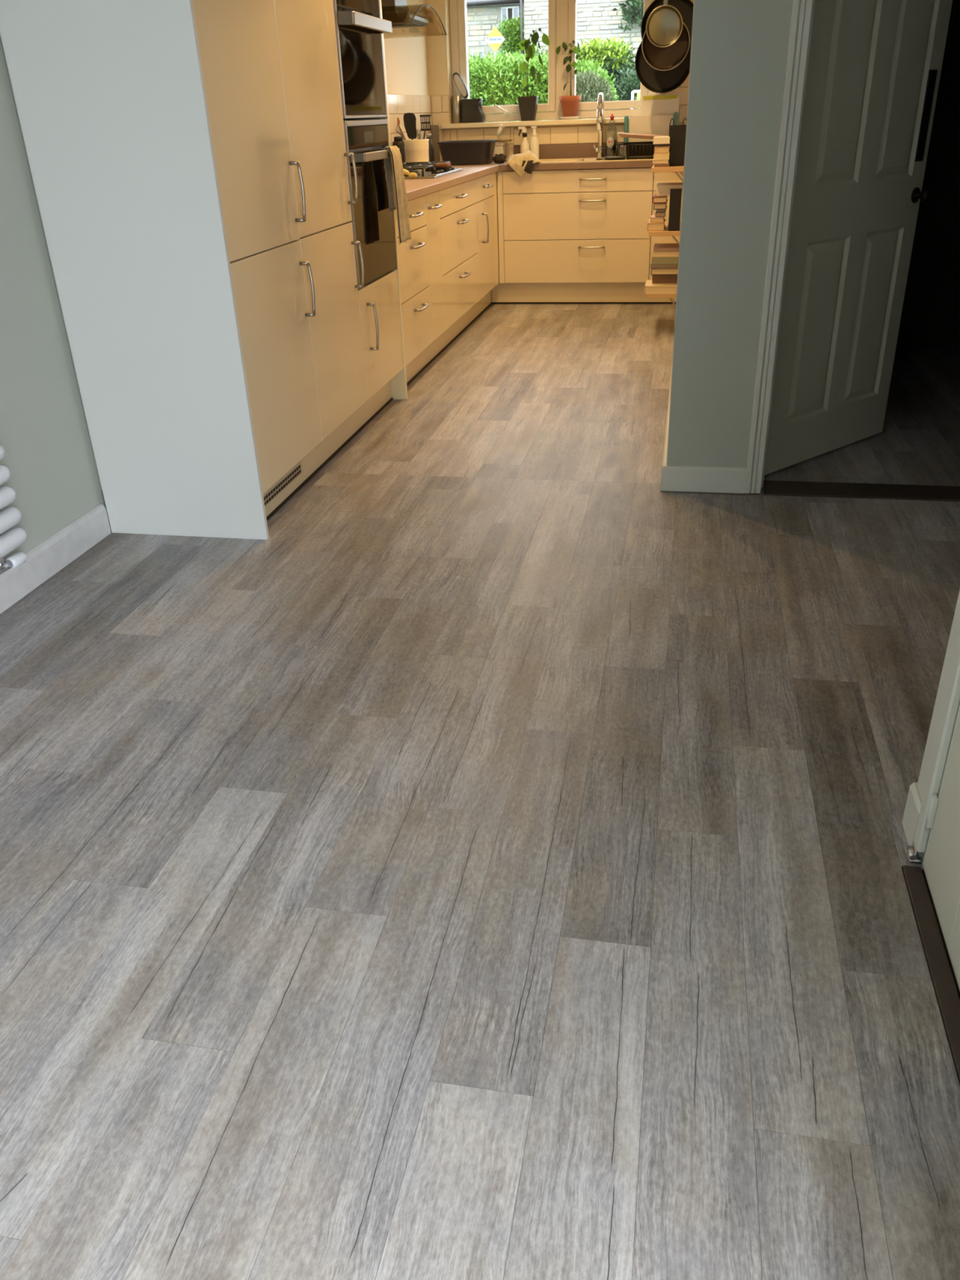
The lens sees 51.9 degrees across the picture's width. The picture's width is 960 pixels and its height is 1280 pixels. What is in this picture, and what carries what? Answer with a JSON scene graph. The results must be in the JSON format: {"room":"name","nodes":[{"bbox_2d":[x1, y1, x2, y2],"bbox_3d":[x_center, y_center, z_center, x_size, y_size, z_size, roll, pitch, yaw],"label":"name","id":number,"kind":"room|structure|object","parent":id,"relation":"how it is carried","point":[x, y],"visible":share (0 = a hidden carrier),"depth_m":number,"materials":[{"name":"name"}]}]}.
{"room":"kitchen","nodes":[
{"label":"kitchen","id":0,"kind":"room"},
{"bbox_2d":[0,0,429,561],"bbox_3d":[-1.472,-1.285,2.571,0.152,2.420,11.180,4,29,11],"label":"wall","id":1,"kind":"structure","parent":0,"point":[45,438],"depth_m":3.00,"materials":[{"name":"paint"}]},
{"bbox_2d":[0,444,27,574],"bbox_3d":[-1.482,-0.266,2.192,0.096,0.740,1.268,4,29,11],"label":"radiator","id":2,"kind":"object","parent":1,"relation":"attached to","point":[10,517],"visible":1,"depth_m":2.78,"materials":[{"name":"white metal"}]},
{"bbox_2d":[0,503,111,613],"bbox_3d":[-1.839,0.933,0.899,0.018,0.108,5.778,4,29,11],"label":"baseboard","id":3,"kind":"structure","parent":1,"relation":"attached to","point":[51,555],"depth_m":3.11,"materials":[{"name":"wood"}]},
{"bbox_2d":[387,93,431,146],"bbox_3d":[-0.663,-3.011,5.883,0.009,0.440,3.240,4,29,11],"label":"backsplash","id":4,"kind":"structure","parent":1,"relation":"attached to","point":[399,105],"depth_m":6.59,"materials":[{"name":"tile"}]},
{"bbox_2d":[381,0,447,35],"bbox_3d":[-0.494,-3.771,5.398,0.412,0.757,0.864,4,29,11],"label":"hood","id":5,"kind":"object","parent":1,"relation":"attached to","point":[402,19],"visible":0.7,"depth_m":5.42,"materials":[{"name":"silver metal"}]},
{"bbox_2d":[0,303,959,1279],"bbox_3d":[0.589,-0.047,2.788,4.270,0.100,11.180,4,29,11],"label":"floor","id":6,"kind":"structure","parent":0,"point":[486,862],"depth_m":1.85,"materials":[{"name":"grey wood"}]},
{"bbox_2d":[0,0,322,539],"bbox_3d":[-0.959,-1.468,3.112,0.629,2.200,0.620,4,29,11],"label":"tall cabinet","id":7,"kind":"object","parent":6,"relation":"on","point":[155,132],"visible":1,"depth_m":2.99,"materials":[{"name":"laminate"}]},
{"bbox_2d":[273,0,367,439],"bbox_3d":[-0.846,-1.820,3.604,0.629,2.050,0.598,4,29,11],"label":"tall cabinet","id":8,"kind":"object","parent":6,"relation":"on","point":[306,28],"visible":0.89,"depth_m":3.65,"materials":[{"name":"laminate"}]},
{"bbox_2d":[262,380,392,520],"bbox_3d":[-0.617,-0.839,4.089,0.020,0.149,1.807,4,29,11],"label":"plinth","id":9,"kind":"object","parent":6,"relation":"on","point":[277,495],"visible":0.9,"depth_m":3.98,"materials":[{"name":"wood"}]},
{"bbox_2d":[263,461,302,506],"bbox_3d":[-0.720,-0.567,3.594,0.003,0.046,0.400,4,29,11],"label":"vent","id":10,"kind":"object","parent":9,"relation":"in","point":[291,478],"depth_m":3.60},
{"bbox_2d":[342,0,408,399],"bbox_3d":[-0.726,-2.041,4.169,0.629,2.200,0.626,4,29,11],"label":"housing","id":11,"kind":"object","parent":6,"relation":"on","point":[380,299],"visible":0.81,"depth_m":4.45,"materials":[{"name":"laminate"}]},
{"bbox_2d":[333,0,391,118],"bbox_3d":[-0.721,-2.368,3.978,0.616,0.476,0.601,4,29,11],"label":"microwave","id":12,"kind":"object","parent":11,"relation":"in","point":[360,27],"visible":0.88,"depth_m":3.91,"materials":[{"name":"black glass"}]},
{"bbox_2d":[343,118,399,288],"bbox_3d":[-0.703,-1.880,4.239,0.616,0.618,0.601,4,29,11],"label":"oven","id":13,"kind":"object","parent":11,"relation":"in","point":[372,220],"visible":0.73,"depth_m":4.15,"materials":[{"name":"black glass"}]},
{"bbox_2d":[383,145,411,244],"bbox_3d":[-0.362,-1.967,4.353,0.062,0.385,0.234,4,29,11],"label":"tea towel","id":14,"kind":"object","parent":13,"relation":"hanging from","point":[397,192],"visible":1,"depth_m":4.33,"materials":[{"name":"fabric"}]},
{"bbox_2d":[395,195,432,365],"bbox_3d":[-0.590,-1.816,4.974,0.629,0.737,0.601,4,29,11],"label":"drawer unit","id":15,"kind":"object","parent":6,"relation":"on","point":[413,254],"visible":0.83,"depth_m":4.93,"materials":[{"name":"laminate"}]},
{"bbox_2d":[425,191,445,342],"bbox_3d":[-0.504,-2.028,5.365,0.629,0.737,0.302,4,29,11],"label":"base cabinet","id":16,"kind":"object","parent":6,"relation":"on","point":[433,206],"visible":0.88,"depth_m":5.30,"materials":[{"name":"laminate"}]},
{"bbox_2d":[405,289,492,385],"bbox_3d":[-0.182,-1.909,6.063,0.020,0.149,2.722,4,29,11],"label":"plinth","id":17,"kind":"object","parent":6,"relation":"on","point":[427,356],"visible":0.59,"depth_m":5.92,"materials":[{"name":"wood"}]},
{"bbox_2d":[404,160,506,200],"bbox_3d":[-0.362,-2.779,5.936,0.608,0.038,3.250,4,29,11],"label":"countertop","id":18,"kind":"structure","parent":6,"relation":"on","point":[415,188],"depth_m":5.51,"materials":[{"name":"wood"}]},
{"bbox_2d":[392,136,405,162],"bbox_3d":[-0.519,-3.123,6.336,0.076,0.202,0.075,4,29,11],"label":"canister","id":19,"kind":"object","parent":18,"relation":"on","point":[398,142],"visible":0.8,"depth_m":6.29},
{"bbox_2d":[402,138,429,169],"bbox_3d":[-0.415,-3.179,6.456,0.170,0.180,0.170,4,29,11],"label":"utensil crock","id":20,"kind":"object","parent":18,"relation":"on","point":[415,150],"visible":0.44,"depth_m":6.39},
{"bbox_2d":[403,112,417,139],"bbox_3d":[-0.441,-3.236,6.384,0.083,0.316,0.050,4,29,11],"label":"turner","id":21,"kind":"object","parent":20,"relation":"in","point":[409,118],"visible":0.9,"depth_m":6.32,"materials":[{"name":"black plastic"}]},
{"bbox_2d":[419,114,431,139],"bbox_3d":[-0.358,-3.240,6.401,0.096,0.302,0.016,8,30,17],"label":"slotted turner","id":22,"kind":"object","parent":20,"relation":"in","point":[424,116],"visible":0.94,"depth_m":6.35,"materials":[{"name":"black plastic"}]},
{"bbox_2d":[426,133,434,161],"bbox_3d":[-0.350,-3.387,6.816,0.064,0.204,0.064,4,29,11],"label":"bottle","id":23,"kind":"object","parent":18,"relation":"on","point":[431,151],"visible":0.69,"depth_m":6.79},
{"bbox_2d":[402,160,462,178],"bbox_3d":[-0.397,-2.825,5.920,0.435,0.061,0.770,4,29,11],"label":"gas hob","id":24,"kind":"object","parent":18,"relation":"in","point":[430,172],"visible":0.5,"depth_m":5.79,"materials":[{"name":"metal"}]},
{"bbox_2d":[435,162,450,172],"bbox_3d":[-0.220,-2.817,5.874,0.080,0.046,0.090,4,29,11],"label":"brush","id":25,"kind":"object","parent":24,"relation":"on","point":[445,166],"visible":0.85,"depth_m":5.84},
{"bbox_2d":[430,124,439,161],"bbox_3d":[-0.326,-3.622,7.204,0.061,0.252,0.024,4,29,11],"label":"chopping board","id":26,"kind":"object","parent":18,"relation":"on","point":[434,133],"visible":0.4,"depth_m":7.18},
{"bbox_2d":[435,139,497,165],"bbox_3d":[-0.087,-3.442,6.960,0.405,0.148,0.320,4,29,11],"label":"bowl","id":27,"kind":"object","parent":18,"relation":"on","point":[477,152],"visible":0.89,"depth_m":6.84,"materials":[{"name":"plastic"}]},
{"bbox_2d":[492,141,506,162],"bbox_3d":[0.119,-3.559,7.183,0.123,0.132,0.123,4,29,11],"label":"storage box","id":28,"kind":"object","parent":18,"relation":"on","point":[500,147],"visible":0.41,"depth_m":7.12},
{"bbox_2d":[491,153,506,163],"bbox_3d":[0.136,-3.372,6.902,0.110,0.063,0.110,4,29,11],"label":"scourer","id":29,"kind":"object","parent":18,"relation":"on","point":[499,158],"visible":1,"depth_m":6.88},
{"bbox_2d":[438,178,479,329],"bbox_3d":[-0.378,-2.338,5.937,0.629,0.737,1.019,4,29,11],"label":"drawer unit","id":30,"kind":"object","parent":6,"relation":"on","point":[458,211],"visible":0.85,"depth_m":5.83,"materials":[{"name":"laminate"}]},
{"bbox_2d":[475,172,498,300],"bbox_3d":[-0.210,-2.749,6.695,0.629,0.737,0.735,4,29,11],"label":"base cabinet","id":31,"kind":"object","parent":6,"relation":"on","point":[486,185],"visible":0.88,"depth_m":6.61,"materials":[{"name":"laminate"}]},
{"bbox_2d":[497,168,653,283],"bbox_3d":[0.703,-2.998,7.099,1.065,0.737,0.629,4,29,11],"label":"drawer unit","id":32,"kind":"object","parent":6,"relation":"on","point":[589,225],"visible":0.92,"depth_m":6.86,"materials":[{"name":"laminate"}]},
{"bbox_2d":[498,142,653,171],"bbox_3d":[0.813,-3.382,6.879,1.276,0.138,0.610,4,29,11],"label":"countertop","id":33,"kind":"structure","parent":6,"relation":"on","point":[565,150],"depth_m":7.09,"materials":[{"name":"wood"}]},
{"bbox_2d":[533,157,653,170],"bbox_3d":[0.741,-3.303,6.927,1.000,0.134,0.470,4,29,11],"label":"sink","id":34,"kind":"object","parent":33,"relation":"in","point":[558,160],"visible":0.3,"depth_m":6.76,"materials":[{"name":"silver"}]},
{"bbox_2d":[505,150,540,177],"bbox_3d":[0.296,-3.271,6.767,0.251,0.160,0.188,4,29,11],"label":"dishcloth","id":35,"kind":"object","parent":34,"relation":"on","point":[521,163],"visible":1,"depth_m":6.70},
{"bbox_2d":[516,126,529,153],"bbox_3d":[0.312,-3.585,7.112,0.091,0.214,0.068,4,29,11],"label":"spray bottle","id":36,"kind":"object","parent":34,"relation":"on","point":[524,146],"visible":0.8,"depth_m":7.09,"materials":[{"name":"white plastic"}]},
{"bbox_2d":[529,126,538,158],"bbox_3d":[0.393,-3.579,7.098,0.066,0.213,0.066,4,29,11],"label":"pump bottle","id":37,"kind":"object","parent":34,"relation":"on","point":[534,141],"visible":0.84,"depth_m":7.08,"materials":[{"name":"white plastic"}]},
{"bbox_2d":[605,113,617,156],"bbox_3d":[0.933,-3.572,6.980,0.084,0.275,0.063,4,29,11],"label":"soap bottle","id":38,"kind":"object","parent":34,"relation":"on","point":[611,145],"visible":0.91,"depth_m":6.99,"materials":[{"name":"clear plastic"}]},
{"bbox_2d":[616,143,657,158],"bbox_3d":[1.109,-3.372,6.803,0.319,0.098,0.290,4,29,11],"label":"dish rack","id":39,"kind":"object","parent":34,"relation":"on","point":[618,144],"visible":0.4,"depth_m":6.68,"materials":[{"name":"black metal"}]},
{"bbox_2d":[621,141,656,156],"bbox_3d":[1.099,-3.387,6.797,0.250,0.084,0.215,4,29,11],"label":"tin","id":40,"kind":"object","parent":39,"relation":"in","point":[628,150],"visible":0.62,"depth_m":6.72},
{"bbox_2d":[617,132,668,139],"bbox_3d":[1.121,-3.456,6.760,0.344,0.050,0.290,4,29,11],"label":"baking tray","id":41,"kind":"object","parent":39,"relation":"on","point":[620,134],"visible":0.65,"depth_m":6.66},
{"bbox_2d":[593,92,604,158],"bbox_3d":[0.832,-3.602,6.904,0.073,0.408,0.178,4,29,11],"label":"tap","id":42,"kind":"object","parent":33,"relation":"on","point":[600,111],"visible":1,"depth_m":6.85,"materials":[{"name":"silver metal"}]},
{"bbox_2d":[622,115,628,155],"bbox_3d":[1.035,-3.572,6.991,0.030,0.257,0.014,4,29,11],"label":"chopping board","id":43,"kind":"object","parent":33,"relation":"on","point":[626,117],"visible":0.42,"depth_m":6.96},
{"bbox_2d":[627,115,673,156],"bbox_3d":[1.208,-3.567,6.982,0.325,0.262,0.011,4,29,11],"label":"chopping board","id":44,"kind":"object","parent":33,"relation":"on","point":[652,124],"visible":0.44,"depth_m":6.95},
{"bbox_2d":[641,93,679,124],"bbox_3d":[1.266,-3.678,6.942,0.260,0.290,0.016,4,29,11],"label":"chopping board","id":45,"kind":"object","parent":33,"relation":"on","point":[665,104],"visible":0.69,"depth_m":6.90,"materials":[{"name":"white plastic"}]},
{"bbox_2d":[491,282,675,303],"bbox_3d":[0.756,-2.506,7.116,1.366,0.149,0.020,4,29,11],"label":"plinth","id":46,"kind":"object","parent":6,"relation":"on","point":[599,292],"visible":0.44,"depth_m":7.13,"materials":[{"name":"wood"}]},
{"bbox_2d":[648,172,683,279],"bbox_3d":[1.343,-2.968,6.999,0.225,0.737,0.586,4,29,11],"label":"shelving unit","id":47,"kind":"object","parent":6,"relation":"on","point":[659,177],"visible":0.21,"depth_m":6.69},
{"bbox_2d":[902,865,959,1083],"bbox_3d":[0.694,0.647,1.374,0.032,0.009,0.990,4,29,11],"label":"threshold","id":48,"kind":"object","parent":6,"relation":"on","point":[942,978],"depth_m":1.60,"materials":[{"name":"wood"}]},
{"bbox_2d":[425,0,693,282],"bbox_3d":[0.726,-3.819,7.166,2.170,2.420,0.260,4,29,11],"label":"wall","id":49,"kind":"structure","parent":0,"point":[438,44],"depth_m":7.04,"materials":[{"name":"paint"}]},
{"bbox_2d":[441,117,629,128],"bbox_3d":[0.500,-3.748,7.141,1.565,0.033,0.175,4,29,11],"label":"windowsill","id":50,"kind":"structure","parent":49,"relation":"attached to","point":[616,120],"depth_m":7.09,"materials":[{"name":"wood"}]},
{"bbox_2d":[452,95,462,123],"bbox_3d":[-0.166,-3.895,7.236,0.072,0.178,0.071,4,29,11],"label":"tin can","id":51,"kind":"object","parent":50,"relation":"on","point":[456,100],"visible":0.98,"depth_m":7.21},
{"bbox_2d":[453,71,484,123],"bbox_3d":[-0.087,-3.947,7.169,0.230,0.327,0.112,4,29,11],"label":"caddy","id":52,"kind":"object","parent":50,"relation":"on","point":[471,108],"visible":1,"depth_m":7.16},
{"bbox_2d":[514,27,549,120],"bbox_3d":[0.369,-4.026,7.029,0.255,0.570,0.140,4,29,11],"label":"plant","id":53,"kind":"object","parent":50,"relation":"on","point":[527,104],"visible":1,"depth_m":7.00,"materials":[{"name":"green plant"}]},
{"bbox_2d":[555,40,581,119],"bbox_3d":[0.641,-3.971,6.998,0.156,0.484,0.156,-20,33,-29],"label":"plant","id":54,"kind":"object","parent":50,"relation":"on","point":[570,104],"visible":0.99,"depth_m":7.00,"materials":[{"name":"green plant"}]},
{"bbox_2d":[448,0,655,121],"bbox_3d":[0.515,-4.210,6.993,1.476,0.914,0.123,4,29,11],"label":"window","id":55,"kind":"structure","parent":49,"relation":"in","point":[562,13],"depth_m":7.07,"materials":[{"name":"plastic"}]},
{"bbox_2d":[430,72,689,161],"bbox_3d":[0.560,-3.900,7.003,1.884,0.874,0.009,4,29,11],"label":"backsplash","id":56,"kind":"structure","parent":49,"relation":"attached to","point":[440,109],"depth_m":7.15,"materials":[{"name":"tile"}]},
{"bbox_2d":[666,0,792,467],"bbox_3d":[1.649,-1.588,2.925,2.030,2.420,0.157,4,29,11],"label":"wall partition","id":57,"kind":"structure","parent":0,"point":[738,62],"depth_m":3.16,"materials":[{"name":"paint"}]},
{"bbox_2d":[660,465,746,493],"bbox_3d":[0.805,-0.581,3.558,0.298,0.093,0.014,4,29,11],"label":"baseboard","id":58,"kind":"structure","parent":57,"relation":"attached to","point":[673,477],"depth_m":3.55,"materials":[{"name":"wood"}]},
{"bbox_2d":[744,0,815,493],"bbox_3d":[1.385,-1.446,3.054,0.918,2.056,0.185,4,29,11],"label":"trim","id":59,"kind":"structure","parent":57,"relation":"attached to","point":[802,11],"depth_m":3.14,"materials":[{"name":"wood"}]},
{"bbox_2d":[762,480,959,502],"bbox_3d":[1.421,-0.532,3.530,0.790,0.010,0.149,4,29,11],"label":"threshold","id":60,"kind":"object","parent":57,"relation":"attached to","point":[790,488],"depth_m":3.53,"materials":[{"name":"wood"}]},
{"bbox_2d":[896,0,959,348],"bbox_3d":[2.048,-2.160,3.968,2.100,2.420,2.650,4,29,11],"label":"wall","id":61,"kind":"structure","parent":0,"point":[930,318],"depth_m":5.25,"materials":[{"name":"paint"}]},
{"bbox_2d":[764,0,952,475],"bbox_3d":[1.346,-1.609,3.433,0.806,1.973,0.160,-25,36,-37],"label":"door","id":62,"kind":"structure","parent":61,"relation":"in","point":[873,81],"depth_m":3.49,"materials":[{"name":"paint"}]},
{"bbox_2d":[921,851,959,991],"bbox_3d":[0.429,0.395,-0.706,0.170,2.420,4.675,4,29,11],"label":"wall","id":63,"kind":"structure","parent":0,"point":[923,855],"depth_m":1.69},
{"bbox_2d":[902,782,922,847],"bbox_3d":[0.815,0.332,1.846,0.016,0.097,0.088,4,29,11],"label":"baseboard","id":64,"kind":"structure","parent":63,"relation":"attached to","point":[913,802],"depth_m":1.84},
{"bbox_2d":[906,704,959,988],"bbox_3d":[0.681,-0.276,0.954,0.026,2.016,0.925,4,29,11],"label":"door","id":65,"kind":"structure","parent":63,"relation":"in","point":[941,861],"depth_m":1.65,"materials":[{"name":"paint"}]},
{"bbox_2d":[913,590,959,852],"bbox_3d":[0.777,-0.546,1.349,0.017,2.058,0.112,4,29,11],"label":"trim","id":66,"kind":"structure","parent":63,"relation":"attached to","point":[947,703],"depth_m":1.70,"materials":[{"name":"wood"}]},
{"bbox_3d":[1.144,-2.694,5.031,0.130,2.420,4.320,4,29,11],"label":"wall","id":67,"kind":"structure","parent":0,"visible":0},
{"bbox_2d":[645,293,676,306],"bbox_3d":[1.155,-2.165,6.195,0.204,0.110,0.560,4,29,11],"label":"wall shelf","id":68,"kind":"object","parent":67,"relation":"attached to","point":[669,296],"visible":0.29,"depth_m":5.94,"materials":[{"name":"brown wood"}]},
{"bbox_2d":[644,280,676,293],"bbox_3d":[1.115,-2.160,6.024,0.205,0.043,0.240,4,29,11],"label":"book","id":69,"kind":"object","parent":68,"relation":"on","point":[650,287],"visible":0.71,"depth_m":5.93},
{"bbox_2d":[652,275,677,283],"bbox_3d":[1.147,-2.237,6.065,0.165,0.051,0.200,4,29,11],"label":"book","id":70,"kind":"object","parent":69,"relation":"on","point":[655,278],"visible":0.48,"depth_m":5.98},
{"bbox_2d":[650,268,677,275],"bbox_3d":[1.137,-2.269,6.027,0.172,0.039,0.220,4,29,11],"label":"book","id":71,"kind":"object","parent":70,"relation":"on","point":[653,271],"visible":0.5,"depth_m":5.94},
{"bbox_2d":[650,262,678,268],"bbox_3d":[1.132,-2.293,6.004,0.176,0.025,0.220,4,29,11],"label":"book","id":72,"kind":"object","parent":71,"relation":"on","point":[652,265],"visible":0.41,"depth_m":5.91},
{"bbox_2d":[651,257,678,263],"bbox_3d":[1.134,-2.321,5.988,0.170,0.037,0.220,4,29,11],"label":"book","id":73,"kind":"object","parent":72,"relation":"on","point":[654,260],"visible":0.48,"depth_m":5.89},
{"bbox_2d":[652,247,679,257],"bbox_3d":[1.133,-2.351,5.973,0.170,0.027,0.220,4,29,11],"label":"book","id":74,"kind":"object","parent":73,"relation":"on","point":[655,254],"visible":0.57,"depth_m":5.88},
{"bbox_2d":[653,243,679,251],"bbox_3d":[1.139,-2.386,5.987,0.160,0.019,0.220,4,29,11],"label":"book","id":75,"kind":"object","parent":74,"relation":"on","point":[657,246],"visible":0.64,"depth_m":5.91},
{"bbox_2d":[648,221,680,244],"bbox_3d":[1.144,-2.472,6.032,0.204,0.110,0.560,4,29,11],"label":"wall shelf","id":76,"kind":"object","parent":67,"relation":"attached to","point":[665,233],"visible":0.34,"depth_m":5.78,"materials":[{"name":"brown wood"}]},
{"bbox_2d":[647,218,666,231],"bbox_3d":[1.056,-2.483,5.894,0.100,0.043,0.240,4,29,11],"label":"book","id":77,"kind":"object","parent":76,"relation":"on","point":[651,226],"visible":0.93,"depth_m":5.80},
{"bbox_2d":[649,214,665,222],"bbox_3d":[1.059,-2.511,5.873,0.082,0.025,0.150,4,29,11],"label":"book","id":78,"kind":"object","parent":77,"relation":"on","point":[653,219],"visible":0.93,"depth_m":5.81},
{"bbox_2d":[655,211,666,217],"bbox_3d":[1.079,-2.544,5.880,0.060,0.023,0.140,4,29,11],"label":"book","id":79,"kind":"object","parent":78,"relation":"on","point":[657,214],"visible":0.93,"depth_m":5.82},
{"bbox_2d":[656,209,666,212],"bbox_3d":[1.081,-2.565,5.874,0.055,0.017,0.130,4,29,11],"label":"book","id":80,"kind":"object","parent":79,"relation":"on","point":[657,211],"visible":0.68,"depth_m":5.82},
{"bbox_2d":[653,203,666,209],"bbox_3d":[1.073,-2.587,5.858,0.074,0.035,0.200,4,29,11],"label":"book","id":81,"kind":"object","parent":80,"relation":"on","point":[656,206],"visible":0.75,"depth_m":5.78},
{"bbox_2d":[653,194,667,203],"bbox_3d":[1.069,-2.615,5.837,0.082,0.033,0.210,4,29,11],"label":"book","id":82,"kind":"object","parent":81,"relation":"on","point":[656,199],"visible":0.89,"depth_m":5.75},
{"bbox_2d":[656,182,683,195],"bbox_3d":[1.130,-2.673,5.844,0.160,0.057,0.220,4,29,11],"label":"book","id":83,"kind":"object","parent":82,"relation":"on","point":[662,188],"visible":0.57,"depth_m":5.76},
{"bbox_2d":[667,188,682,231],"bbox_3d":[1.134,-2.502,5.734,0.067,0.224,0.041,4,29,11],"label":"box file","id":84,"kind":"object","parent":76,"relation":"on","point":[675,199],"visible":1,"depth_m":5.71,"materials":[{"name":"cardboard"}]},
{"bbox_2d":[662,361,672,468],"bbox_3d":[1.036,-1.496,5.257,0.016,0.093,3.890,4,29,11],"label":"baseboard","id":85,"kind":"structure","parent":67,"relation":"attached to","point":[665,445],"depth_m":3.91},
{"bbox_2d":[651,164,684,182],"bbox_3d":[1.133,-2.771,5.872,0.204,0.110,0.560,4,29,11],"label":"wall shelf","id":86,"kind":"object","parent":67,"relation":"attached to","point":[676,169],"visible":0.46,"depth_m":5.62,"materials":[{"name":"brown wood"}]},
{"bbox_2d":[653,163,669,167],"bbox_3d":[1.058,-2.760,5.721,0.085,0.017,0.200,4,29,11],"label":"book","id":87,"kind":"object","parent":86,"relation":"on","point":[657,165],"visible":0.77,"depth_m":5.63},
{"bbox_2d":[652,158,668,164],"bbox_3d":[1.051,-2.780,5.717,0.090,0.021,0.200,4,29,11],"label":"book","id":88,"kind":"object","parent":87,"relation":"on","point":[655,161],"visible":0.71,"depth_m":5.63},
{"bbox_2d":[653,153,669,159],"bbox_3d":[1.055,-2.808,5.713,0.088,0.029,0.210,4,29,11],"label":"book","id":89,"kind":"object","parent":88,"relation":"on","point":[656,156],"visible":0.77,"depth_m":5.62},
{"bbox_2d":[653,146,670,153],"bbox_3d":[1.054,-2.834,5.693,0.086,0.033,0.200,4,29,11],"label":"book","id":90,"kind":"object","parent":89,"relation":"on","point":[657,149],"visible":0.8,"depth_m":5.61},
{"bbox_2d":[656,143,670,146],"bbox_3d":[1.059,-2.854,5.681,0.075,0.013,0.180,4,29,11],"label":"book","id":91,"kind":"object","parent":90,"relation":"on","point":[657,144],"visible":0.82,"depth_m":5.60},
{"bbox_2d":[653,136,670,144],"bbox_3d":[1.048,-2.879,5.676,0.092,0.033,0.200,4,29,11],"label":"book","id":92,"kind":"object","parent":91,"relation":"on","point":[656,140],"visible":0.89,"depth_m":5.59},
{"bbox_2d":[668,117,686,165],"bbox_3d":[1.149,-2.879,5.694,0.114,0.245,0.181,4,29,11],"label":"tote","id":93,"kind":"object","parent":86,"relation":"on","point":[677,134],"visible":0.8,"depth_m":5.63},
{"label":"outside","id":94,"kind":"structure","parent":0,"visible":0},
{"bbox_3d":[4.457,-23.106,43.417,70.000,3.655,81.740,4,29,11],"label":"ground","id":95,"kind":"structure","parent":94,"visible":0},
{"bbox_2d":[466,0,524,62],"bbox_3d":[-4.374,-34.511,56.291,15.151,7.785,9.010,4,29,11],"label":"stone house","id":96,"kind":"structure","parent":95,"relation":"on","point":[482,15],"depth_m":51.74,"materials":[{"name":"brick"}]},
{"bbox_2d":[485,26,505,58],"bbox_3d":[0.631,-22.239,38.826,0.780,3.283,0.103,4,29,11],"label":"board","id":97,"kind":"object","parent":95,"relation":"on","point":[496,39],"visible":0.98,"depth_m":38.22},
{"bbox_2d":[494,13,524,61],"bbox_3d":[1.979,-30.669,51.944,2.542,4.097,1.609,10,30,22],"label":"climbing plant","id":98,"kind":"object","parent":95,"relation":"on","point":[512,27],"visible":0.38,"depth_m":51.33,"materials":[{"name":"green plant"}]},
{"bbox_2d":[467,45,555,122],"bbox_3d":[-1.894,-12.128,22.395,8.654,2.408,2.567,4,29,11],"label":"hedge","id":99,"kind":"object","parent":95,"relation":"on","point":[495,81],"visible":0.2,"depth_m":21.13,"materials":[{"name":"green plant"}]},
{"bbox_2d":[520,0,644,73],"bbox_3d":[9.447,-33.637,50.361,13.950,11.237,10.400,4,29,11],"label":"house","id":100,"kind":"structure","parent":95,"relation":"on","point":[595,19],"depth_m":47.56,"materials":[{"name":"brick"}]},
{"bbox_2d":[611,0,643,36],"bbox_3d":[8.135,-30.677,46.061,3.895,4.190,1.927,4,29,11],"label":"ivy","id":101,"kind":"object","parent":100,"relation":"attached to","point":[628,14],"visible":0.31,"depth_m":46.56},
{"bbox_2d":[546,58,620,109],"bbox_3d":[2.174,-11.737,21.407,1.794,1.625,1.429,-1,28,1],"label":"shrub","id":102,"kind":"object","parent":95,"relation":"on","point":[587,65],"visible":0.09,"depth_m":21.06,"materials":[{"name":"green plant"}]},
{"bbox_2d":[550,70,619,119],"bbox_3d":[2.014,-9.941,18.954,1.427,1.791,1.207,0,28,3],"label":"shrub","id":103,"kind":"object","parent":95,"relation":"on","point":[588,86],"visible":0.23,"depth_m":18.49,"materials":[{"name":"plant"}]},
{"bbox_2d":[534,35,635,89],"bbox_3d":[2.803,-14.848,26.892,3.302,2.743,2.393,4,29,11],"label":"hedge","id":104,"kind":"object","parent":95,"relation":"on","point":[614,56],"visible":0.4,"depth_m":25.67,"materials":[{"name":"plant"}]},
{"bbox_2d":[613,66,640,117],"bbox_3d":[3.666,-12.152,22.484,1.918,1.714,1.424,5,29,13],"label":"shrub","id":105,"kind":"object","parent":95,"relation":"on","point":[631,82],"visible":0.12,"depth_m":22.23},
{"bbox_3d":[0.517,-2.321,1.635,4.270,0.160,11.290,4,29,11],"label":"ceiling","id":106,"kind":"structure","parent":0,"visible":0},
{"bbox_3d":[1.167,-4.371,6.051,0.029,0.424,0.620,4,29,11],"label":"rail","id":107,"kind":"object","parent":106,"relation":"hanging from","visible":0},
{"bbox_2d":[635,40,690,93],"bbox_3d":[1.215,-3.985,6.472,0.377,0.690,0.048,4,29,11],"label":"frying pan","id":108,"kind":"object","parent":107,"relation":"hanging from","point":[654,80],"visible":0.49,"depth_m":6.60,"materials":[{"name":"black metal"}]},
{"bbox_2d":[645,0,682,47],"bbox_3d":[1.145,-3.917,6.084,0.225,0.449,0.088,4,29,11],"label":"saucepan","id":109,"kind":"object","parent":107,"relation":"hanging from","point":[664,27],"visible":1,"depth_m":6.16,"materials":[{"name":"metal"}]},
{"bbox_2d":[641,2,689,71],"bbox_3d":[1.184,-3.929,6.234,0.301,0.572,0.093,4,29,11],"label":"saucepan","id":110,"kind":"object","parent":107,"relation":"hanging from","point":[662,59],"visible":0.71,"depth_m":6.35,"materials":[{"name":"metal"}]},
{"bbox_2d":[640,0,693,50],"bbox_3d":[1.222,-4.007,6.319,0.369,0.506,0.048,4,29,11],"label":"frying pan","id":111,"kind":"object","parent":107,"relation":"hanging from","point":[685,7],"visible":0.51,"depth_m":6.32,"materials":[{"name":"black metal"}]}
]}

